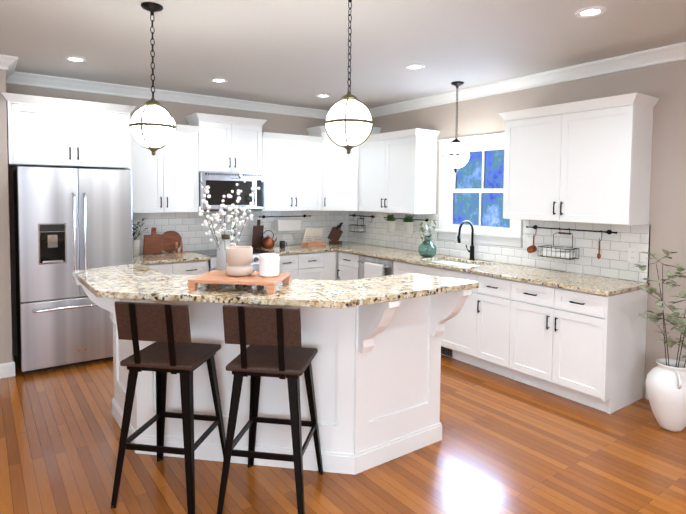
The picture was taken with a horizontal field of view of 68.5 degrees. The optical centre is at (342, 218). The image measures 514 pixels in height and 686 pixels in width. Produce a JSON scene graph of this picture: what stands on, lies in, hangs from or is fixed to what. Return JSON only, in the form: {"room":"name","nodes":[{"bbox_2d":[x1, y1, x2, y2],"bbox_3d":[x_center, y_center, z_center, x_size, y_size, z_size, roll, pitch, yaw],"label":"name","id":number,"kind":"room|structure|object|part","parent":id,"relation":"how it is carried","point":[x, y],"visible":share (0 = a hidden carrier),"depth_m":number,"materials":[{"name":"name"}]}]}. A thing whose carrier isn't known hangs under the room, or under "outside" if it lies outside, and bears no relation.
{"room":"kitchen","nodes":[
{"label":"kitchen","id":0,"kind":"room"},
{"bbox_2d":[0,69,12,363],"bbox_3d":[-4.896,0.035,3.222,4.580,2.700,0.740,-2,3,-36],"label":"wall","id":1,"kind":"structure","parent":0,"point":[5,323],"depth_m":4.25,"materials":[{"name":"beige paint"}]},
{"bbox_2d":[0,360,14,378],"bbox_3d":[-4.678,1.337,2.983,4.596,0.124,0.016,-2,3,-36],"label":"baseboard","id":2,"kind":"structure","parent":1,"relation":"attached to","point":[7,369],"depth_m":4.29,"materials":[{"name":"white paint"}]},
{"bbox_2d":[0,54,19,73],"bbox_3d":[-4.608,-1.242,2.850,4.665,0.105,0.085,-2,3,-36],"label":"crown molding","id":3,"kind":"structure","parent":1,"relation":"attached to","point":[8,63],"depth_m":4.18,"materials":[{"name":"white paint"}]},
{"bbox_2d":[6,74,19,83],"bbox_3d":[-2.927,-1.305,4.432,0.085,0.105,0.510,-2,3,-36],"label":"crown molding","id":4,"kind":"structure","parent":1,"relation":"attached to","point":[13,78],"depth_m":4.72,"materials":[{"name":"white paint"}]},
{"bbox_2d":[6,83,324,355],"bbox_3d":[-1.584,-0.071,5.995,4.240,2.700,0.120,-2,3,-36],"label":"wall","id":5,"kind":"structure","parent":0,"point":[281,123],"depth_m":5.39,"materials":[{"name":"beige paint"}]},
{"bbox_2d":[5,93,132,171],"bbox_3d":[-2.597,-0.778,4.765,0.972,0.585,0.618,-2,3,-36],"label":"upper cabinet","id":6,"kind":"object","parent":5,"relation":"attached to","point":[42,131],"depth_m":4.49,"materials":[{"name":"white paint"}]},
{"bbox_2d":[132,124,198,212],"bbox_3d":[-1.976,-0.534,5.406,0.759,0.930,0.328,-2,3,-36],"label":"upper cabinet","id":7,"kind":"object","parent":5,"relation":"attached to","point":[167,181],"depth_m":5.32,"materials":[{"name":"white paint"}]},
{"bbox_2d":[6,72,327,118],"bbox_3d":[-1.564,-1.360,5.810,3.910,0.105,0.085,-2,3,-36],"label":"crown molding","id":8,"kind":"structure","parent":5,"relation":"attached to","point":[28,79],"depth_m":5.50,"materials":[{"name":"white paint"}]},
{"bbox_2d":[185,113,264,173],"bbox_3d":[-1.355,-0.844,5.838,0.762,0.627,0.328,-2,3,-36],"label":"upper cabinet","id":9,"kind":"object","parent":5,"relation":"attached to","point":[227,144],"depth_m":5.68,"materials":[{"name":"white paint"}]},
{"bbox_2d":[199,172,264,210],"bbox_3d":[-1.327,-0.314,5.818,0.754,0.422,0.439,-2,3,-36],"label":"microwave","id":10,"kind":"object","parent":9,"relation":"attached to","point":[220,184],"visible":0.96,"depth_m":5.65,"materials":[{"name":"silver metal"}]},
{"bbox_2d":[132,211,347,253],"bbox_3d":[-1.159,0.128,6.231,3.040,0.456,0.008,-2,3,-36],"label":"tile backsplash","id":11,"kind":"structure","parent":5,"relation":"attached to","point":[189,228],"depth_m":6.11,"materials":[{"name":"white tile"}]},
{"bbox_2d":[259,214,310,217],"bbox_3d":[-0.743,-0.030,6.489,0.759,0.040,0.045,-2,3,-36],"label":"rail","id":12,"kind":"object","parent":11,"relation":"attached to","point":[264,216],"visible":0.96,"depth_m":6.46,"materials":[{"name":"black metal"}]},
{"bbox_2d":[274,215,300,230],"bbox_3d":[-0.708,0.054,6.444,0.346,0.191,0.126,-2,3,-36],"label":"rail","id":13,"kind":"object","parent":12,"relation":"hanging from","point":[288,225],"visible":0.98,"depth_m":6.39,"materials":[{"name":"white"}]},
{"bbox_2d":[251,132,316,210],"bbox_3d":[-0.707,-0.568,6.322,0.839,0.930,0.328,-2,3,-36],"label":"upper cabinet","id":14,"kind":"object","parent":5,"relation":"attached to","point":[288,161],"depth_m":6.16,"materials":[{"name":"white paint"}]},
{"bbox_2d":[306,126,380,210],"bbox_3d":[-0.023,-0.647,6.606,0.723,1.072,0.663,-2,3,-36],"label":"upper cabinet","id":15,"kind":"object","parent":5,"relation":"attached to","point":[317,169],"depth_m":6.41,"materials":[{"name":"white paint"}]},
{"bbox_2d":[217,230,230,270],"bbox_3d":[-0.704,0.216,3.036,0.110,0.292,0.110,-2,3,-36],"label":"vase","id":16,"kind":"object","parent":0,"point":[226,242],"depth_m":3.00,"materials":[{"name":"white glass"}]},
{"bbox_2d":[0,354,685,513],"bbox_3d":[-0.710,1.578,1.085,9.000,0.100,9.600,-2,3,-36],"label":"floor","id":17,"kind":"structure","parent":0,"point":[505,445],"depth_m":2.94,"materials":[{"name":"brown wood"}]},
{"bbox_2d":[13,166,132,372],"bbox_3d":[-2.542,0.430,4.769,0.908,1.798,0.748,-2,3,-36],"label":"refrigerator","id":18,"kind":"object","parent":17,"relation":"on","point":[68,222],"visible":0.77,"depth_m":4.46,"materials":[{"name":"silver metal"}]},
{"bbox_2d":[110,301,225,513],"bbox_3d":[-0.908,0.922,2.703,0.447,1.045,0.478,1,3,9],"label":"bar stool","id":19,"kind":"object","parent":17,"relation":"on","point":[172,348],"visible":0.92,"depth_m":2.52,"materials":[{"name":"brown wood"}]},
{"bbox_2d":[190,248,274,271],"bbox_3d":[-1.260,0.833,5.767,0.758,0.918,0.694,-2,3,-36],"label":"range","id":20,"kind":"object","parent":17,"relation":"on","point":[212,255],"visible":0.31,"depth_m":5.58,"materials":[{"name":"silver metal"}]},
{"bbox_2d":[133,242,374,279],"bbox_3d":[-0.977,0.827,6.003,3.039,0.912,0.652,-2,3,-36],"label":"base cabinet","id":21,"kind":"object","parent":17,"relation":"on","point":[309,262],"visible":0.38,"depth_m":5.92,"materials":[{"name":"white paint"}]},
{"bbox_2d":[133,242,374,264],"bbox_3d":[-0.974,0.386,5.985,3.037,0.030,0.645,-2,3,-36],"label":"countertop","id":22,"kind":"structure","parent":21,"relation":"on","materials":[{"name":"stone"}]},
{"bbox_2d":[132,217,147,255],"bbox_3d":[-2.178,0.184,5.322,0.247,0.414,0.172,-2,3,-36],"label":"planter","id":23,"kind":"object","parent":22,"relation":"on","point":[136,245],"visible":0.71,"depth_m":5.30,"materials":[{"name":"white ceramic"}]},
{"bbox_2d":[143,227,181,253],"bbox_3d":[-1.986,0.234,5.556,0.098,0.294,0.432,3,4,42],"label":"cutting boards","id":24,"kind":"object","parent":22,"relation":"on","point":[155,243],"visible":0.98,"depth_m":5.51,"materials":[{"name":"brown wood"}]},
{"bbox_2d":[173,242,184,253],"bbox_3d":[-1.803,0.318,5.549,0.120,0.130,0.060,-2,3,-36],"label":"mill","id":25,"kind":"object","parent":22,"relation":"on","point":[181,249],"visible":1,"depth_m":5.53,"materials":[{"name":"brown wood"}]},
{"bbox_2d":[252,220,263,247],"bbox_3d":[-1.046,0.183,6.200,0.140,0.350,0.075,-2,3,-36],"label":"cutting board","id":26,"kind":"object","parent":22,"relation":"on","point":[257,236],"visible":0.9,"depth_m":6.20,"materials":[{"name":"brown wood"}]},
{"bbox_2d":[262,230,276,248],"bbox_3d":[-0.897,0.250,6.189,0.205,0.220,0.156,-2,3,-36],"label":"copper kettle","id":27,"kind":"object","parent":22,"relation":"on","point":[268,241],"visible":1,"depth_m":6.13,"materials":[{"name":"brown metal"}]},
{"bbox_2d":[279,241,286,248],"bbox_3d":[-0.733,0.317,6.188,0.100,0.090,0.072,-2,3,-36],"label":"mug","id":28,"kind":"object","parent":22,"relation":"on","point":[281,244],"visible":1,"depth_m":6.15,"materials":[{"name":"black ceramic"}]},
{"bbox_2d":[301,227,325,246],"bbox_3d":[-0.381,0.231,6.561,0.304,0.231,0.150,-2,4,-44],"label":"cookbook stand","id":29,"kind":"object","parent":22,"relation":"on","point":[312,236],"visible":1,"depth_m":6.56,"materials":[{"name":"beige paper"}]},
{"bbox_2d":[327,223,342,243],"bbox_3d":[-0.103,0.193,6.758,0.195,0.290,0.100,1,3,19],"label":"knife block","id":30,"kind":"object","parent":22,"relation":"on","point":[334,235],"visible":0.98,"depth_m":6.71,"materials":[{"name":"brown wood"}]},
{"bbox_2d":[216,305,323,513],"bbox_3d":[-0.362,0.930,2.647,0.447,1.045,0.478,1,3,9],"label":"bar stool","id":31,"kind":"object","parent":17,"relation":"on","point":[271,336],"visible":1,"depth_m":2.47,"materials":[{"name":"brown wood"}]},
{"bbox_2d":[73,263,478,474],"bbox_3d":[-0.526,0.888,3.253,1.934,1.066,1.901,-2,3,-36],"label":"bar","id":32,"kind":"object","parent":17,"relation":"on","point":[376,360],"visible":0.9,"depth_m":2.95,"materials":[{"name":"white paint"}]},
{"bbox_2d":[198,171,263,270],"bbox_3d":[-0.696,0.035,3.018,0.395,0.655,0.395,-2,3,-36],"label":"vase","id":33,"kind":"object","parent":32,"relation":"on","point":[222,263],"visible":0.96,"depth_m":3.01,"materials":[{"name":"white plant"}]},
{"bbox_2d":[187,270,290,293],"bbox_3d":[-0.560,0.346,2.781,0.474,0.061,0.334,1,3,9],"label":"tray","id":34,"kind":"object","parent":32,"relation":"on","point":[223,277],"visible":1,"depth_m":2.66,"materials":[{"name":"brown wood"}]},
{"bbox_2d":[225,246,253,276],"bbox_3d":[-0.576,0.235,2.798,0.156,0.155,0.156,-2,3,-36],"label":"pot","id":35,"kind":"object","parent":34,"relation":"on","point":[239,259],"visible":1,"depth_m":2.74,"materials":[{"name":"beige ceramic"}]},
{"bbox_2d":[259,253,279,276],"bbox_3d":[-0.406,0.256,2.782,0.113,0.118,0.113,-2,3,-36],"label":"ribbed pot","id":36,"kind":"object","parent":34,"relation":"on","point":[269,264],"visible":1,"depth_m":2.74,"materials":[{"name":"white ceramic"}]},
{"bbox_2d":[336,250,387,280],"bbox_3d":[0.307,0.842,6.295,0.617,0.874,0.402,-2,3,-36],"label":"base cabinet","id":37,"kind":"object","parent":17,"relation":"on","point":[348,267],"depth_m":6.11,"materials":[{"name":"white paint"}]},
{"bbox_2d":[357,255,394,278],"bbox_3d":[0.574,0.868,5.860,0.660,0.870,0.604,-2,3,-36],"label":"dishwasher","id":38,"kind":"object","parent":17,"relation":"on","point":[369,267],"visible":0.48,"depth_m":5.64,"materials":[{"name":"silver metal"}]},
{"bbox_2d":[393,262,467,362],"bbox_3d":[1.136,0.906,5.149,0.617,0.874,1.195,-2,3,-36],"label":"base cabinet","id":39,"kind":"object","parent":17,"relation":"on","point":[454,337],"depth_m":4.79,"materials":[{"name":"white paint"}]},
{"bbox_2d":[441,346,452,356],"bbox_3d":[0.970,1.296,5.002,0.008,0.085,0.300,-2,3,-36],"label":"air vent register","id":40,"kind":"object","parent":39,"relation":"attached to","point":[446,351],"visible":0.52,"depth_m":4.93,"materials":[{"name":"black metal"}]},
{"bbox_2d":[468,274,503,374],"bbox_3d":[1.554,0.937,4.571,0.617,0.874,0.467,-2,3,-36],"label":"base cabinet","id":41,"kind":"object","parent":17,"relation":"on","point":[484,301],"depth_m":4.47,"materials":[{"name":"white paint"}]},
{"bbox_2d":[500,278,649,413],"bbox_3d":[1.874,0.962,4.127,0.617,0.874,0.863,-2,3,-36],"label":"base cabinet","id":42,"kind":"object","parent":17,"relation":"on","point":[578,338],"depth_m":3.86,"materials":[{"name":"white paint"}]},
{"bbox_2d":[336,246,649,297],"bbox_3d":[1.149,0.448,5.090,0.645,0.030,3.348,-2,3,-36],"label":"countertop","id":43,"kind":"structure","parent":42,"relation":"on","point":[587,284],"depth_m":4.37,"materials":[{"name":"beige stone"}]},
{"bbox_2d":[417,220,436,256],"bbox_3d":[0.913,0.204,5.479,0.236,0.412,0.259,-2,3,-36],"label":"glass vase","id":44,"kind":"object","parent":43,"relation":"on","point":[427,247],"visible":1,"depth_m":5.40,"materials":[{"name":"teal glass"}]},
{"bbox_2d":[424,258,487,265],"bbox_3d":[1.135,0.568,5.106,0.424,0.236,0.705,-2,3,-36],"label":"sink","id":45,"kind":"object","parent":43,"relation":"in","point":[455,261],"depth_m":5.30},
{"bbox_2d":[457,220,474,259],"bbox_3d":[1.249,0.221,5.201,0.259,0.412,0.110,-2,3,-36],"label":"gooseneck faucet","id":46,"kind":"object","parent":43,"relation":"on","point":[471,250],"visible":1,"depth_m":5.22,"materials":[{"name":"black metal"}]},
{"bbox_2d":[631,249,685,431],"bbox_3d":[2.331,0.823,3.276,0.616,1.242,0.778,-2,3,-36],"label":"floor vase","id":47,"kind":"object","parent":17,"relation":"on","point":[665,382],"visible":1,"depth_m":3.36,"materials":[{"name":"white ceramic"}]},
{"bbox_2d":[0,0,685,110],"bbox_3d":[-0.685,-1.219,0.949,9.000,0.100,9.600,-2,3,-36],"label":"ceiling","id":48,"kind":"structure","parent":0,"point":[289,52],"depth_m":3.69,"materials":[{"name":"grey paint"}]},
{"bbox_2d":[64,56,86,62],"bbox_3d":[-2.241,-1.337,4.227,0.176,0.009,0.176,-2,3,-36],"label":"recessed light","id":49,"kind":"object","parent":48,"relation":"in","point":[75,59],"visible":1,"depth_m":4.22,"materials":[{"name":"white paint"}]},
{"bbox_2d":[129,2,175,155],"bbox_3d":[-1.145,-0.827,3.035,0.267,0.893,0.267,-2,3,-36],"label":"pendant light","id":50,"kind":"object","parent":48,"relation":"hanging from","point":[152,126],"visible":1,"depth_m":2.97,"materials":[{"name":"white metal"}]},
{"bbox_3d":[-1.147,-0.555,3.048,0.256,0.256,0.256,-2,3,-36],"label":"globe","id":51,"kind":"part","parent":50,"relation":"part of","materials":[{"name":"white glass"}]},
{"bbox_2d":[210,78,227,82],"bbox_3d":[-1.226,-1.365,4.973,0.176,0.009,0.176,-2,3,-36],"label":"recessed light","id":52,"kind":"object","parent":48,"relation":"in","point":[219,80],"visible":0.98,"depth_m":4.97,"materials":[{"name":"white paint"}]},
{"bbox_2d":[315,94,330,97],"bbox_3d":[-0.226,-1.392,5.706,0.176,0.009,0.176,-2,3,-36],"label":"recessed light","id":53,"kind":"object","parent":48,"relation":"in","point":[322,95],"visible":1,"depth_m":5.69,"materials":[{"name":"white paint"}]},
{"bbox_2d":[325,0,372,154],"bbox_3d":[0.035,-0.805,2.802,0.267,0.893,0.267,-2,3,-36],"label":"pendant light","id":54,"kind":"object","parent":48,"relation":"hanging from","point":[348,122],"visible":1,"depth_m":2.74,"materials":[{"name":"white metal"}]},
{"bbox_3d":[0.033,-0.533,2.816,0.256,0.256,0.256,-2,3,-36],"label":"globe","id":55,"kind":"part","parent":54,"relation":"part of","materials":[{"name":"white glass"}]},
{"bbox_2d":[405,64,424,69],"bbox_3d":[0.626,-1.319,4.375,0.176,0.009,0.176,-2,3,-36],"label":"recessed light","id":56,"kind":"object","parent":48,"relation":"in","point":[415,66],"visible":0.98,"depth_m":4.37,"materials":[{"name":"white paint"}]},
{"bbox_2d":[442,81,469,172],"bbox_3d":[1.131,-0.904,5.023,0.267,0.893,0.267,-2,3,-36],"label":"light","id":57,"kind":"object","parent":48,"relation":"hanging from","point":[456,154],"visible":1,"depth_m":4.96,"materials":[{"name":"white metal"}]},
{"bbox_3d":[1.129,-0.632,5.036,0.256,0.256,0.256,-2,3,-36],"label":"globe","id":58,"kind":"part","parent":57,"relation":"part of","materials":[{"name":"white glass"}]},
{"bbox_2d":[574,6,606,17],"bbox_3d":[1.492,-1.247,3.041,0.176,0.009,0.176,-2,3,-36],"label":"recessed light","id":59,"kind":"object","parent":48,"relation":"in","point":[592,11],"visible":1,"depth_m":3.03,"materials":[{"name":"white paint"}]},
{"bbox_2d":[373,59,685,397],"bbox_3d":[2.814,0.092,3.429,0.120,2.700,9.200,-2,3,-36],"label":"wall","id":60,"kind":"structure","parent":0,"point":[665,83],"depth_m":3.90,"materials":[{"name":"beige paint"}]},
{"bbox_2d":[348,211,437,253],"bbox_3d":[0.572,0.134,6.422,0.008,0.456,1.708,-2,3,-36],"label":"tile backsplash","id":61,"kind":"structure","parent":60,"relation":"attached to","point":[376,233],"depth_m":6.41,"materials":[{"name":"white tile"}]},
{"bbox_2d":[349,214,374,222],"bbox_3d":[0.253,-0.007,6.796,0.063,0.100,0.559,-2,3,-36],"label":"rail","id":62,"kind":"object","parent":61,"relation":"attached to","point":[372,216],"visible":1,"depth_m":6.74,"materials":[{"name":"black metal"}]},
{"bbox_2d":[351,215,365,231],"bbox_3d":[0.202,0.062,6.776,0.145,0.223,0.224,-2,3,-36],"label":"wire basket","id":63,"kind":"object","parent":62,"relation":"hanging from","point":[356,228],"visible":0.98,"depth_m":6.73,"materials":[{"name":"black metal"}]},
{"bbox_2d":[384,217,430,221],"bbox_3d":[0.770,0.002,6.096,0.045,0.040,0.819,-2,3,-36],"label":"rail","id":64,"kind":"object","parent":61,"relation":"attached to","point":[427,219],"visible":0.6,"depth_m":5.92,"materials":[{"name":"black metal"}]},
{"bbox_2d":[386,214,396,232],"bbox_3d":[0.595,0.047,6.202,0.167,0.238,0.163,-2,3,-36],"label":"pot","id":65,"kind":"object","parent":64,"relation":"hanging from","point":[391,223],"visible":1,"depth_m":6.16,"materials":[{"name":"white ceramic"}]},
{"bbox_2d":[403,215,413,233],"bbox_3d":[0.771,0.062,5.947,0.181,0.235,0.175,-2,3,-36],"label":"pot","id":66,"kind":"object","parent":64,"relation":"hanging from","point":[408,222],"visible":1,"depth_m":5.90,"materials":[{"name":"white ceramic"}]},
{"bbox_2d":[359,128,438,213],"bbox_3d":[0.632,-0.543,6.042,0.327,0.930,1.022,-2,3,-36],"label":"upper cabinet","id":67,"kind":"object","parent":60,"relation":"attached to","point":[398,170],"depth_m":5.75,"materials":[{"name":"white paint"}]},
{"bbox_2d":[435,132,522,246],"bbox_3d":[1.435,-0.307,5.276,0.173,1.113,1.114,-2,3,-36],"label":"kitchen window","id":68,"kind":"structure","parent":60,"relation":"in","point":[471,190],"depth_m":5.31,"materials":[{"name":"white paint"}]},
{"bbox_2d":[437,239,522,265],"bbox_3d":[1.397,0.339,5.287,0.008,0.171,1.112,-2,3,-36],"label":"tile backsplash","id":69,"kind":"structure","parent":60,"relation":"attached to","point":[500,254],"depth_m":5.20,"materials":[{"name":"white tile"}]},
{"bbox_2d":[369,42,685,116],"bbox_3d":[2.741,-1.201,3.305,0.085,0.105,9.198,-2,3,-36],"label":"crown molding","id":70,"kind":"structure","parent":60,"relation":"attached to","point":[641,59],"depth_m":4.51,"materials":[{"name":"white paint"}]},
{"bbox_2d":[503,92,654,224],"bbox_3d":[1.927,-0.459,4.251,0.327,0.961,1.110,-2,3,-36],"label":"upper cabinet","id":71,"kind":"object","parent":60,"relation":"attached to","point":[586,161],"depth_m":4.01,"materials":[{"name":"white paint"}]},
{"bbox_2d":[522,220,649,282],"bbox_3d":[2.052,0.246,4.377,0.008,0.456,1.117,-2,3,-36],"label":"tile backsplash","id":72,"kind":"structure","parent":60,"relation":"attached to","point":[612,262],"depth_m":4.28,"materials":[{"name":"white tile"}]},
{"bbox_2d":[527,238,532,247],"bbox_3d":[1.767,0.239,4.755,0.010,0.118,0.075,-2,3,-36],"label":"electrical outlet plate","id":73,"kind":"object","parent":72,"relation":"attached to","point":[529,240],"depth_m":4.76,"materials":[{"name":"white plastic"}]},
{"bbox_2d":[555,257,562,262],"bbox_3d":[1.937,0.331,4.525,0.007,0.118,0.075,-2,3,-36],"label":"electrical outlet plate","id":74,"kind":"object","parent":72,"relation":"attached to","point":[556,259],"depth_m":4.52,"materials":[{"name":"white plastic"}]},
{"bbox_2d":[526,225,617,240],"bbox_3d":[1.974,0.125,4.417,0.063,0.100,0.839,-2,3,-36],"label":"rail","id":75,"kind":"object","parent":72,"relation":"attached to","point":[607,231],"visible":0.96,"depth_m":4.36,"materials":[{"name":"black metal"}]},
{"bbox_2d":[538,228,578,259],"bbox_3d":[1.893,0.209,4.412,0.175,0.258,0.304,-2,3,-36],"label":"wire basket","id":76,"kind":"object","parent":75,"relation":"hanging from","point":[551,252],"visible":1,"depth_m":4.37,"materials":[{"name":"black metal"}]},
{"bbox_2d":[527,236,600,258],"bbox_3d":[1.913,0.249,4.410,0.071,0.160,0.662,-2,3,-36],"label":"hanging utensils","id":77,"kind":"object","parent":75,"relation":"hanging from","point":[532,248],"visible":1,"depth_m":4.62,"materials":[{"name":"brown wood"}]},
{"bbox_2d":[628,247,637,262],"bbox_3d":[2.307,0.290,4.011,0.007,0.118,0.075,-2,3,-36],"label":"electrical outlet plate","id":78,"kind":"object","parent":72,"relation":"attached to","point":[632,255],"depth_m":4.01,"materials":[{"name":"white plastic"}]},
{"bbox_2d":[647,225,650,282],"bbox_3d":[2.381,0.272,3.922,0.010,0.455,0.004,-2,3,-36],"label":"trim","id":79,"kind":"structure","parent":60,"relation":"attached to","point":[648,251],"depth_m":3.92,"materials":[{"name":"white metal"}]}
]}

